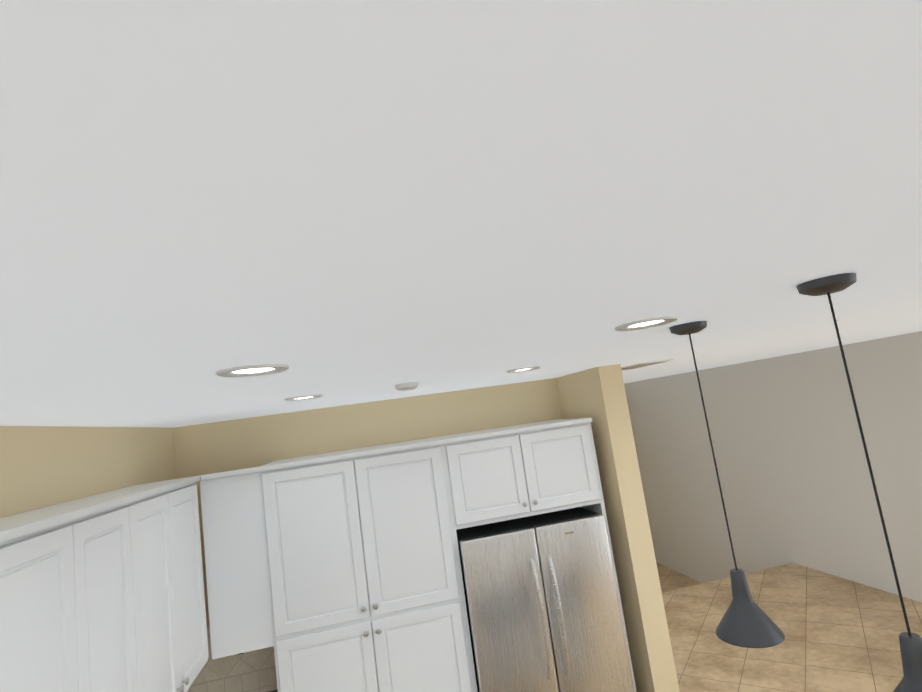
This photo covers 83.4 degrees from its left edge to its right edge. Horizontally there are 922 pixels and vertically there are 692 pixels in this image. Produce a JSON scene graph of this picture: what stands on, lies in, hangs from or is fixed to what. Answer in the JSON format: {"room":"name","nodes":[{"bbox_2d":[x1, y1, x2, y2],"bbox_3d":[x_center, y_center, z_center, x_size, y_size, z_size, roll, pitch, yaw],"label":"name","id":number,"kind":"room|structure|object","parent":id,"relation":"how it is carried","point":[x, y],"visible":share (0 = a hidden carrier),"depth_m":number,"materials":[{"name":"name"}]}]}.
{"room":"kitchen","nodes":[
{"label":"kitchen","id":0,"kind":"room"},
{"bbox_2d":[0,425,175,517],"bbox_3d":[-1.084,1.236,-0.712,0.150,2.700,8.650,-6,-8,-12],"label":"wall","id":1,"kind":"structure","parent":0,"point":[42,466],"depth_m":2.29,"materials":[{"name":"beige paint"}]},
{"bbox_2d":[0,507,87,691],"bbox_3d":[-1.289,0.989,1.336,0.328,0.978,0.447,-6,-8,-12],"label":"upper cabinet","id":2,"kind":"object","parent":1,"relation":"attached to","point":[42,649],"depth_m":1.46,"materials":[{"name":"white wood"}]},
{"bbox_2d":[14,491,143,691],"bbox_3d":[-1.367,1.056,1.749,0.328,0.978,0.405,-6,-8,-12],"label":"upper cabinet","id":3,"kind":"object","parent":1,"relation":"attached to","point":[102,592],"depth_m":1.85,"materials":[{"name":"white wood"}]},
{"bbox_2d":[63,475,208,691],"bbox_3d":[-1.487,1.158,2.384,0.328,0.978,0.904,-6,-8,-12],"label":"upper cabinet","id":4,"kind":"object","parent":1,"relation":"attached to","point":[173,629],"depth_m":2.37,"materials":[{"name":"white wood"}]},
{"bbox_2d":[173,378,562,691],"bbox_3d":[-0.351,1.726,3.692,2.950,2.700,0.080,-6,-8,-12],"label":"wall","id":5,"kind":"structure","parent":0,"point":[223,446],"depth_m":3.75,"materials":[{"name":"beige paint"}]},
{"bbox_2d":[191,623,276,691],"bbox_3d":[-1.429,2.032,3.387,0.635,0.486,0.014,-6,-8,-12],"label":"backsplash","id":6,"kind":"structure","parent":5,"relation":"attached to","point":[253,671],"depth_m":3.37,"materials":[{"name":"tile"}]},
{"bbox_2d":[0,0,921,426],"bbox_3d":[1.519,-0.054,3.004,7.300,0.100,14.900,-6,-8,-12],"label":"ceiling","id":7,"kind":"structure","parent":0,"point":[340,202],"depth_m":0.45,"materials":[{"name":"white paint"}]},
{"bbox_2d":[215,364,288,376],"bbox_3d":[-0.536,0.064,1.338,0.178,0.008,0.178,-6,-8,-12],"label":"recessed light","id":8,"kind":"object","parent":7,"relation":"in","point":[252,370],"visible":0.98,"depth_m":1.33,"materials":[{"name":"white"}]},
{"bbox_2d":[285,394,322,400],"bbox_3d":[-0.753,0.249,2.483,0.178,0.008,0.178,-6,-8,-12],"label":"recessed light","id":9,"kind":"object","parent":7,"relation":"in","point":[306,397],"visible":1,"depth_m":2.46,"materials":[{"name":"white"}]},
{"bbox_2d":[395,382,417,390],"bbox_3d":[-0.264,0.198,2.522,0.116,0.030,0.116,-6,-8,-12],"label":"smoke detector","id":10,"kind":"object","parent":7,"relation":"attached to","point":[406,386],"visible":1,"depth_m":2.48,"materials":[{"name":"white plastic"}]},
{"bbox_2d":[506,366,540,372],"bbox_3d":[0.319,0.121,2.645,0.178,0.008,0.178,-6,-8,-12],"label":"recessed light","id":11,"kind":"object","parent":7,"relation":"in","point":[523,369],"visible":1,"depth_m":2.61,"materials":[{"name":"white"}]},
{"bbox_2d":[614,316,678,330],"bbox_3d":[0.536,-0.064,1.500,0.178,0.008,0.178,-6,-8,-12],"label":"recessed light","id":12,"kind":"object","parent":7,"relation":"in","point":[646,323],"visible":1,"depth_m":1.49,"materials":[{"name":"white"}]},
{"bbox_2d":[621,359,672,369],"bbox_3d":[1.323,0.148,3.861,0.260,0.015,0.500,-6,-8,-12],"label":"ceiling vent","id":13,"kind":"object","parent":7,"relation":"in","point":[638,365],"visible":0.9,"depth_m":3.69,"materials":[{"name":"white"}]},
{"bbox_2d":[669,321,784,647],"bbox_3d":[0.807,0.401,1.631,0.187,0.959,0.187,-6,-8,-12],"label":"pendant light","id":14,"kind":"object","parent":7,"relation":"hanging from","point":[746,621],"visible":1,"depth_m":1.55,"materials":[{"name":"grey metal"}]},
{"bbox_2d":[796,273,921,691],"bbox_3d":[0.903,0.320,1.126,0.187,0.959,0.187,-6,-8,-12],"label":"pendant light","id":15,"kind":"object","parent":7,"relation":"hanging from","point":[910,642],"visible":1,"depth_m":1.12,"materials":[{"name":"grey metal"}]},
{"bbox_2d":[556,364,679,691],"bbox_3d":[1.077,1.515,3.607,0.160,2.700,0.835,-6,-8,-12],"label":"wall pillar","id":16,"kind":"structure","parent":0,"point":[597,395],"depth_m":3.29,"materials":[{"name":"beige paint"}]},
{"bbox_2d":[656,562,702,592],"bbox_3d":[0.999,4.397,7.907,7.300,0.100,3.800,-6,-8,-12],"label":"floor","id":17,"kind":"structure","parent":0,"point":[670,579],"depth_m":9.10,"materials":[{"name":"tile"}]},
{"bbox_2d":[624,331,921,601],"bbox_3d":[4.988,1.391,3.531,0.150,3.550,14.700,-6,-8,-12],"label":"wall","id":18,"kind":"structure","parent":0,"point":[793,470],"depth_m":6.68,"materials":[{"name":"white paint"}]},
{"bbox_2d":[662,563,921,691],"bbox_3d":[2.293,2.830,0.831,7.300,0.950,10.900,-6,-8,-12],"label":"floor","id":19,"kind":"structure","parent":0,"point":[841,634],"depth_m":4.93,"materials":[{"name":"tile"}]},
{"bbox_2d":[199,418,635,691],"bbox_3d":[-0.207,1.816,3.300,2.388,2.380,0.702,-6,-8,-12],"label":"pantry","id":20,"kind":"object","parent":19,"relation":"on","point":[338,571],"visible":1,"depth_m":2.99,"materials":[{"name":"white wood"}]},
{"bbox_2d":[456,507,633,691],"bbox_3d":[0.520,2.030,3.342,0.933,1.772,0.764,-6,-8,-12],"label":"refrigerator","id":21,"kind":"object","parent":19,"relation":"on","point":[544,614],"visible":0.98,"depth_m":3.10,"materials":[{"name":"grey metal"}]}
]}

